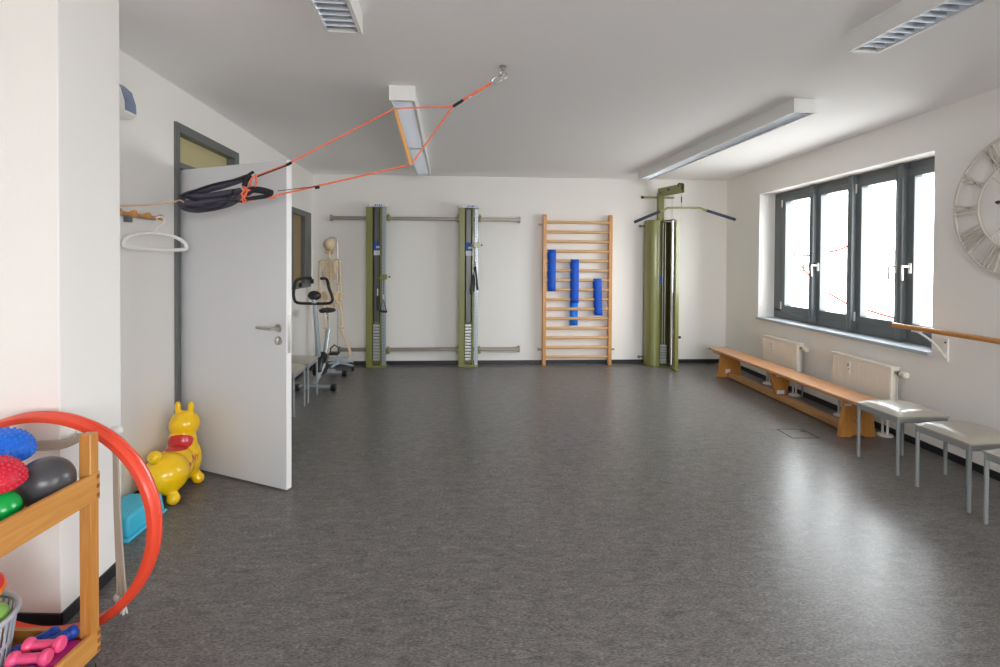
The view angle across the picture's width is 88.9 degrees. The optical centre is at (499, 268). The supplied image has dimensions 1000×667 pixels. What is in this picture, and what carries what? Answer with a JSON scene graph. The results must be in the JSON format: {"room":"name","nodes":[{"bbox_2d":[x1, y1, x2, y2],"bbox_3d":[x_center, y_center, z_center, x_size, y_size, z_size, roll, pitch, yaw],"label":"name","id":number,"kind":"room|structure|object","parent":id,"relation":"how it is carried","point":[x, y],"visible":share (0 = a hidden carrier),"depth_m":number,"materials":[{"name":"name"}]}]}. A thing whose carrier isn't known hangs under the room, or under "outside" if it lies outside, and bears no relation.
{"room":"physiotherapy gym","nodes":[
{"label":"physiotherapy gym","id":0,"kind":"room"},
{"bbox_2d":[0,0,120,612],"bbox_3d":[-2.107,0.086,2.181,0.762,2.645,0.390,0,1,-1],"label":"wall pier","id":1,"kind":"object","parent":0,"point":[60,123],"visible":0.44,"depth_m":2.01,"materials":[{"name":"white paint"}]},
{"bbox_2d":[16,562,115,625],"bbox_3d":[-2.096,1.381,2.195,0.740,0.055,0.399,0,1,-1],"label":"baseboard","id":2,"kind":"object","parent":1,"relation":"attached to","point":[44,619],"visible":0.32,"depth_m":2.01,"materials":[{"name":"black"}]},
{"bbox_2d":[72,426,123,436],"bbox_3d":[-1.645,0.672,2.091,0.198,0.058,0.056,0,1,2],"label":"peg","id":3,"kind":"object","parent":1,"relation":"attached to","point":[119,430],"visible":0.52,"depth_m":2.08,"materials":[{"name":"white plastic"}]},
{"bbox_2d":[36,434,127,614],"bbox_3d":[-1.765,1.024,2.009,0.522,0.756,0.075,0,1,-13],"label":"rope","id":4,"kind":"object","parent":3,"relation":"hanging from","point":[121,588],"visible":0.56,"depth_m":2.07,"materials":[{"name":"beige fabric"}]},
{"bbox_2d":[119,49,312,498],"bbox_3d":[-2.348,0.088,1.934,0.550,2.645,10.828,0,1,-6],"label":"wall","id":5,"kind":"structure","parent":0,"point":[146,140],"depth_m":3.26,"materials":[{"name":"white paint"}]},
{"bbox_2d":[119,84,136,119],"bbox_3d":[-2.108,-0.937,2.841,0.100,0.190,0.125,0,1,-6],"label":"loudspeaker","id":6,"kind":"object","parent":5,"relation":"attached to","point":[127,106],"visible":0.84,"depth_m":2.83,"materials":[{"name":"white plastic"}]},
{"bbox_2d":[120,208,163,221],"bbox_3d":[-2.131,-0.302,2.960,0.085,0.067,0.560,0,1,-6],"label":"coat rack","id":7,"kind":"object","parent":5,"relation":"attached to","point":[128,216],"visible":0.74,"depth_m":2.97,"materials":[{"name":"brown wood"}]},
{"bbox_2d":[121,216,187,251],"bbox_3d":[-2.099,-0.215,3.121,0.022,0.221,0.451,1,1,14],"label":"clothes hanger","id":8,"kind":"object","parent":7,"relation":"hanging from","point":[124,240],"visible":1,"depth_m":3.11,"materials":[{"name":"white plastic"}]},
{"bbox_2d":[174,121,291,489],"bbox_3d":[-2.094,0.191,3.690,0.662,2.395,1.741,0,1,-37],"label":"door","id":9,"kind":"structure","parent":5,"relation":"in","point":[233,279],"depth_m":3.36,"materials":[{"name":"grey wood"}]},
{"bbox_2d":[292,207,313,288],"bbox_3d":[-2.553,-0.246,6.462,0.150,0.990,0.890,0,1,-6],"label":"window","id":10,"kind":"structure","parent":5,"relation":"in","point":[301,220],"depth_m":6.57,"materials":[{"name":"grey glass"}]},
{"bbox_2d":[293,214,300,283],"bbox_3d":[-2.551,-0.239,6.341,0.010,0.860,0.490,0,1,-6],"label":"blind","id":11,"kind":"object","parent":10,"relation":"attached to","point":[297,218],"depth_m":6.43,"materials":[{"name":"brown"}]},
{"bbox_2d":[313,174,726,360],"bbox_3d":[0.354,0.032,7.371,6.779,2.645,0.287,0,1,-3],"label":"wall","id":12,"kind":"structure","parent":0,"point":[422,257],"depth_m":7.22,"materials":[{"name":"white paint"}]},
{"bbox_2d":[330,215,520,222],"bbox_3d":[-1.022,-0.690,7.096,2.625,0.084,0.077,0,1,-3],"label":"wall rail","id":13,"kind":"object","parent":12,"relation":"attached to","point":[332,217],"visible":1,"depth_m":7.07,"materials":[{"name":"beige metal"}]},
{"bbox_2d":[339,345,519,351],"bbox_3d":[-0.978,1.128,7.124,2.515,0.084,0.077,0,1,-3],"label":"wall rail","id":14,"kind":"object","parent":12,"relation":"attached to","point":[518,347],"visible":0.71,"depth_m":7.10,"materials":[{"name":"beige metal"}]},
{"bbox_2d":[328,359,718,364],"bbox_3d":[0.343,1.329,7.240,5.888,0.055,0.008,0,1,-3],"label":"baseboard","id":15,"kind":"structure","parent":12,"relation":"attached to","point":[627,360],"depth_m":7.24,"materials":[{"name":"black"}]},
{"bbox_2d":[537,214,613,364],"bbox_3d":[1.087,0.301,7.215,1.100,2.120,0.121,0,1,-3],"label":"wall bars","id":16,"kind":"object","parent":12,"relation":"attached to","point":[545,222],"visible":1,"depth_m":7.17,"materials":[{"name":"brown wood"}]},
{"bbox_2d":[547,249,555,290],"bbox_3d":[0.726,0.026,7.165,0.112,0.587,0.052,0,1,-3],"label":"band","id":17,"kind":"object","parent":16,"relation":"hanging from","point":[551,264],"visible":1,"depth_m":7.14,"materials":[{"name":"blue"}]},
{"bbox_2d":[570,259,578,324],"bbox_3d":[1.048,0.337,7.188,0.115,0.937,0.052,0,1,-3],"label":"band","id":18,"kind":"object","parent":16,"relation":"hanging from","point":[574,265],"visible":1,"depth_m":7.17,"materials":[{"name":"blue fabric"}]},
{"bbox_2d":[593,278,601,315],"bbox_3d":[1.381,0.402,7.209,0.130,0.522,0.052,0,1,-3],"label":"band","id":19,"kind":"object","parent":16,"relation":"hanging from","point":[597,284],"visible":1,"depth_m":7.19,"materials":[{"name":"blue"}]},
{"bbox_2d":[66,363,999,666],"bbox_3d":[0.203,1.472,2.224,7.900,0.100,11.400,0,1,-1],"label":"floor","id":20,"kind":"structure","parent":0,"point":[616,514],"depth_m":2.67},
{"bbox_2d":[0,432,100,666],"bbox_3d":[-1.668,0.995,1.325,0.576,0.855,0.882,0,1,-1],"label":"storage rack","id":21,"kind":"object","parent":20,"relation":"on","point":[83,495],"visible":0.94,"depth_m":1.73,"materials":[{"name":"brown wood"}]},
{"bbox_2d":[0,590,21,666],"bbox_3d":[-1.709,1.205,1.587,0.324,0.206,0.324,0,1,-1],"label":"storage basket","id":22,"kind":"object","parent":21,"relation":"on","point":[9,622],"visible":0.85,"depth_m":1.65,"materials":[{"name":"grey plastic"}]},
{"bbox_2d":[0,571,6,594],"bbox_3d":[-1.707,1.060,1.690,0.104,0.104,0.104,1,1,22],"label":"ball","id":23,"kind":"object","parent":22,"relation":"in","point":[3,580],"visible":1,"depth_m":1.70,"materials":[{"name":"red plastic"}]},
{"bbox_2d":[0,601,10,628],"bbox_3d":[-1.635,1.125,1.633,0.100,0.100,0.100,1,1,22],"label":"ball","id":24,"kind":"object","parent":22,"relation":"in","point":[5,610],"visible":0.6,"depth_m":1.64,"materials":[{"name":"green"}]},
{"bbox_2d":[0,490,23,520],"bbox_3d":[-1.492,0.718,1.510,0.120,0.120,0.120,0,1,-1],"label":"ball","id":25,"kind":"object","parent":21,"relation":"on","point":[11,502],"visible":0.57,"depth_m":1.50,"materials":[{"name":"green rubber"}]},
{"bbox_2d":[0,455,28,493],"bbox_3d":[-1.530,0.614,1.526,0.174,0.096,0.176,1,1,29],"label":"ball","id":26,"kind":"object","parent":25,"relation":"on","point":[13,472],"visible":1,"depth_m":1.53,"materials":[{"name":"red rubber"}]},
{"bbox_2d":[13,456,76,506],"bbox_3d":[-1.485,0.697,1.666,0.158,0.158,0.158,0,1,-1],"label":"ball","id":27,"kind":"object","parent":21,"relation":"on","point":[48,475],"visible":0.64,"depth_m":1.62,"materials":[{"name":"grey rubber"}]},
{"bbox_2d":[19,640,80,666],"bbox_3d":[-1.473,1.283,1.671,0.120,0.050,0.118,0,1,-1],"label":"foam block","id":28,"kind":"object","parent":21,"relation":"on","point":[71,644],"visible":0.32,"depth_m":1.66,"materials":[{"name":"pink plastic"}]},
{"bbox_2d":[11,626,60,651],"bbox_3d":[-1.533,1.237,1.686,0.044,0.044,0.121,1,1,27],"label":"dumbbell","id":29,"kind":"object","parent":28,"relation":"on","point":[53,630],"visible":0.4,"depth_m":1.70,"materials":[{"name":"blue plastic"}]},
{"bbox_2d":[31,624,78,652],"bbox_3d":[-1.476,1.236,1.692,0.044,0.044,0.121,1,1,27],"label":"dumbbell","id":30,"kind":"object","parent":28,"relation":"on","point":[72,631],"visible":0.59,"depth_m":1.72,"materials":[{"name":"blue plastic"}]},
{"bbox_2d":[20,635,67,652],"bbox_3d":[-1.472,1.216,1.647,0.119,0.048,0.048,0,1,-5],"label":"dumbbell","id":31,"kind":"object","parent":30,"relation":"on","point":[59,643],"visible":0.94,"depth_m":1.64,"materials":[{"name":"pink plastic"}]},
{"bbox_3d":[-1.668,0.709,1.671,0.130,0.130,0.130,0,1,-1],"label":"ball","id":32,"kind":"object","parent":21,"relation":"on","visible":0},
{"bbox_2d":[0,426,36,460],"bbox_3d":[-1.651,0.580,1.679,0.187,0.108,0.189,1,1,31],"label":"ball","id":33,"kind":"object","parent":32,"relation":"on","point":[19,443],"visible":0.95,"depth_m":1.67,"materials":[{"name":"blue rubber"}]},
{"bbox_3d":[-1.471,1.285,1.545,0.120,0.050,0.118,0,1,-1],"label":"foam block","id":34,"kind":"object","parent":21,"relation":"on","visible":0},
{"bbox_2d":[4,648,53,666],"bbox_3d":[-1.475,1.222,1.598,0.119,0.048,0.048,0,1,-7],"label":"dumbbell","id":35,"kind":"object","parent":34,"relation":"on","point":[43,658],"visible":1,"depth_m":1.59,"materials":[{"name":"pink plastic"}]},
{"bbox_2d":[0,411,162,627],"bbox_3d":[-1.731,0.978,1.936,0.872,0.872,0.062,0,1,-1],"label":"hoop","id":36,"kind":"object","parent":20,"relation":"on","point":[139,471],"visible":0.73,"depth_m":1.92,"materials":[{"name":"red plastic"}]},
{"bbox_2d":[121,493,166,542],"bbox_3d":[-2.021,1.341,2.769,0.225,0.121,0.351,0,1,-4],"label":"step stool","id":37,"kind":"object","parent":20,"relation":"on","point":[133,515],"visible":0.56,"depth_m":2.71,"materials":[{"name":"teal plastic"}]},
{"bbox_2d":[147,402,204,504],"bbox_3d":[-2.016,1.128,3.173,0.261,0.531,0.480,0,1,-1],"label":"animal","id":38,"kind":"object","parent":20,"relation":"on","point":[170,469],"visible":0.84,"depth_m":3.15},
{"bbox_2d":[291,363,305,416],"bbox_3d":[-2.106,1.151,4.886,0.377,0.443,0.377,0,1,-5],"label":"stool","id":39,"kind":"object","parent":20,"relation":"on","point":[296,369],"visible":0.41,"depth_m":4.82,"materials":[{"name":"grey"}]},
{"bbox_2d":[291,355,317,402],"bbox_3d":[-2.143,1.145,5.340,0.377,0.443,0.377,0,1,-5],"label":"stool","id":40,"kind":"object","parent":20,"relation":"on","point":[308,360],"visible":0.45,"depth_m":5.26,"materials":[{"name":"grey leather"}]},
{"bbox_2d":[292,277,346,390],"bbox_3d":[-2.095,0.723,6.030,0.526,1.266,0.808,0,1,-1],"label":"exercise bike","id":41,"kind":"object","parent":20,"relation":"on","point":[323,363],"visible":0.96,"depth_m":5.80,"materials":[{"name":"silver metal"}]},
{"bbox_2d":[318,237,353,370],"bbox_3d":[-2.170,0.464,6.760,0.473,1.766,0.511,0,1,-9],"label":"skeleton","id":42,"kind":"object","parent":20,"relation":"on","point":[329,244],"visible":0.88,"depth_m":6.70,"materials":[{"name":"beige plastic"}]},
{"bbox_2d":[366,203,389,367],"bbox_3d":[-1.656,0.234,6.946,0.330,2.227,0.176,0,1,-3],"label":"cable machine","id":43,"kind":"object","parent":20,"relation":"on","point":[376,217],"visible":1,"depth_m":6.92,"materials":[{"name":"green metal"}]},
{"bbox_2d":[456,205,481,366],"bbox_3d":[-0.419,0.241,7.019,0.350,2.227,0.179,0,1,-3],"label":"cable machine","id":44,"kind":"object","parent":20,"relation":"on","point":[468,259],"visible":1,"depth_m":6.99,"materials":[{"name":"green metal"}]},
{"bbox_2d":[638,183,683,371],"bbox_3d":[2.234,0.112,7.018,0.493,2.516,0.526,0,1,-3],"label":"exercise machine","id":45,"kind":"object","parent":20,"relation":"on","point":[661,236],"visible":1,"depth_m":7.09,"materials":[{"name":"green metal"}]},
{"bbox_2d":[634,204,735,222],"bbox_3d":[2.465,-0.728,6.788,1.388,0.270,0.039,0,1,-3],"label":"bar","id":46,"kind":"object","parent":45,"relation":"hanging from","point":[681,207],"visible":1,"depth_m":6.78,"materials":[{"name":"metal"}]},
{"bbox_2d":[762,334,808,396],"bbox_3d":[3.230,1.098,5.790,0.120,0.589,0.848,0,1,-1],"label":"radiator","id":47,"kind":"object","parent":20,"relation":"on","point":[784,352],"visible":0.62,"depth_m":5.72,"materials":[{"name":"white metal"}]},
{"bbox_2d":[762,334,803,344],"bbox_3d":[3.231,0.810,5.847,0.080,0.014,0.726,0,1,-1],"label":"grille","id":48,"kind":"object","parent":47,"relation":"attached to","point":[765,336],"depth_m":5.83,"materials":[{"name":"white metal"}]},
{"bbox_2d":[708,347,879,436],"bbox_3d":[2.960,1.227,5.383,0.309,0.338,2.770,0,1,-2],"label":"bench","id":49,"kind":"object","parent":20,"relation":"on","point":[729,365],"visible":0.8,"depth_m":4.98,"materials":[{"name":"brown wood"}]},
{"bbox_2d":[777,429,818,437],"bbox_3d":[2.535,1.406,4.341,0.234,0.005,0.202,0,1,-1],"label":"floor outlet","id":50,"kind":"object","parent":20,"relation":"on","point":[793,433],"visible":1,"depth_m":4.34,"materials":[{"name":"grey metal"}]},
{"bbox_2d":[831,351,909,437],"bbox_3d":[3.252,1.108,4.510,0.120,0.604,0.868,0,1,-1],"label":"radiator","id":51,"kind":"object","parent":20,"relation":"on","point":[876,379],"visible":0.61,"depth_m":4.45,"materials":[{"name":"white metal"}]},
{"bbox_2d":[831,351,900,368],"bbox_3d":[3.253,0.812,4.567,0.080,0.014,0.746,0,1,-1],"label":"grille","id":52,"kind":"object","parent":51,"relation":"attached to","point":[854,358],"depth_m":4.52,"materials":[{"name":"white metal"}]},
{"bbox_2d":[856,400,949,475],"bbox_3d":[2.888,1.197,3.678,0.378,0.443,0.378,0,1,-4],"label":"stool","id":53,"kind":"object","parent":20,"relation":"on","point":[900,412],"visible":0.98,"depth_m":3.55,"materials":[{"name":"grey"}]},
{"bbox_2d":[914,421,999,512],"bbox_3d":[2.906,1.204,3.161,0.377,0.443,0.377,0,1,-3],"label":"stool","id":54,"kind":"object","parent":20,"relation":"on","point":[968,436],"visible":0.99,"depth_m":3.09,"materials":[{"name":"grey leather"}]},
{"bbox_2d":[982,448,999,523],"bbox_3d":[2.902,1.210,2.686,0.377,0.443,0.377,0,1,-2],"label":"stool","id":55,"kind":"object","parent":20,"relation":"on","point":[993,455],"visible":1,"depth_m":2.85,"materials":[{"name":"grey"}]},
{"bbox_2d":[117,0,999,180],"bbox_3d":[0.270,-1.283,2.188,7.800,0.120,11.400,0,1,-1],"label":"ceiling","id":56,"kind":"structure","parent":0,"point":[595,89],"depth_m":3.23,"materials":[{"name":"white paint"}]},
{"bbox_2d":[308,0,362,34],"bbox_3d":[-0.673,-1.170,1.693,0.175,0.103,1.530,0,1,-6],"label":"ceiling light","id":57,"kind":"object","parent":56,"relation":"attached to","point":[335,16],"visible":1,"depth_m":2.32,"materials":[{"name":"white metal"}]},
{"bbox_2d":[389,85,430,175],"bbox_3d":[-0.821,-1.215,4.989,0.175,0.103,3.050,0,1,-6],"label":"ceiling light","id":58,"kind":"object","parent":56,"relation":"attached to","point":[399,96],"visible":0.89,"depth_m":4.12,"materials":[{"name":"white metal"}]},
{"bbox_2d":[498,65,507,79],"bbox_3d":[0.018,-1.194,3.115,0.046,0.084,0.044,1,1,42],"label":"hook","id":59,"kind":"object","parent":56,"relation":"attached to","point":[502,67],"visible":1,"depth_m":3.11,"materials":[{"name":"silver metal"}]},
{"bbox_2d":[120,75,503,212],"bbox_3d":[-1.069,-0.759,3.063,2.171,0.864,0.252,0,1,-9],"label":"trainer","id":60,"kind":"object","parent":59,"relation":"hanging from","point":[200,200],"visible":1,"depth_m":3.00,"materials":[{"name":"orange fabric"}]},
{"bbox_2d":[638,98,816,179],"bbox_3d":[2.058,-1.200,5.208,0.175,0.103,3.050,0,1,-6],"label":"ceiling light","id":61,"kind":"object","parent":56,"relation":"attached to","point":[795,109],"visible":1,"depth_m":4.45,"materials":[{"name":"white metal"}]},
{"bbox_2d":[846,0,987,53],"bbox_3d":[1.954,-1.157,1.883,0.175,0.103,1.530,0,1,-6],"label":"ceiling light","id":62,"kind":"object","parent":56,"relation":"attached to","point":[906,19],"visible":1,"depth_m":2.37,"materials":[{"name":"white metal"}]},
{"bbox_2d":[725,87,999,472],"bbox_3d":[3.564,0.121,2.113,0.370,2.645,10.900,0,1,-1],"label":"wall","id":63,"kind":"structure","parent":0,"point":[965,296],"depth_m":3.94,"materials":[{"name":"white paint"}]},
{"bbox_2d":[756,157,934,355],"bbox_3d":[3.459,-0.134,5.226,0.335,1.590,2.565,0,1,-1],"label":"window","id":64,"kind":"structure","parent":63,"relation":"in","point":[854,324],"depth_m":5.00,"materials":[{"name":"grey"}]},
{"bbox_2d":[792,253,808,255],"bbox_3d":[3.646,-0.173,6.192,0.022,0.057,0.581,0,1,-1],"label":"cord","id":65,"kind":"object","parent":64,"relation":"attached to","point":[792,253],"visible":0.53,"depth_m":6.18,"materials":[{"name":"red plastic"}]},
{"bbox_2d":[827,292,845,303],"bbox_3d":[3.654,0.324,5.518,0.022,0.191,0.547,0,1,-1],"label":"cord","id":66,"kind":"object","parent":64,"relation":"attached to","point":[832,295],"visible":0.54,"depth_m":5.52,"materials":[{"name":"red plastic"}]},
{"bbox_2d":[827,246,846,252],"bbox_3d":[3.657,-0.228,5.519,0.022,0.117,0.524,0,1,-1],"label":"cord","id":67,"kind":"object","parent":64,"relation":"attached to","point":[844,247],"visible":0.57,"depth_m":5.51,"materials":[{"name":"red plastic"}]},
{"bbox_2d":[867,309,893,318],"bbox_3d":[3.665,0.440,4.825,0.022,0.087,0.612,0,1,-1],"label":"cord","id":68,"kind":"object","parent":64,"relation":"attached to","point":[875,312],"visible":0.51,"depth_m":4.89,"materials":[{"name":"red fabric"}]},
{"bbox_2d":[741,366,999,481],"bbox_3d":[3.367,1.414,2.147,0.008,0.055,10.540,0,1,-1],"label":"baseboard","id":69,"kind":"structure","parent":63,"relation":"attached to","point":[976,467],"depth_m":4.09,"materials":[{"name":"black"}]},
{"bbox_2d":[891,323,999,361],"bbox_3d":[3.255,0.578,2.780,0.218,0.258,2.600,0,1,-1],"label":"handrail","id":70,"kind":"object","parent":63,"relation":"attached to","point":[917,329],"depth_m":3.75,"materials":[{"name":"brown wood"}]},
{"bbox_2d":[953,137,999,276],"bbox_3d":[3.340,-0.411,3.257,0.045,0.970,0.970,0,1,-1],"label":"wall clock","id":71,"kind":"object","parent":63,"relation":"attached to","point":[991,158],"visible":1,"depth_m":3.55,"materials":[{"name":"beige metal"}]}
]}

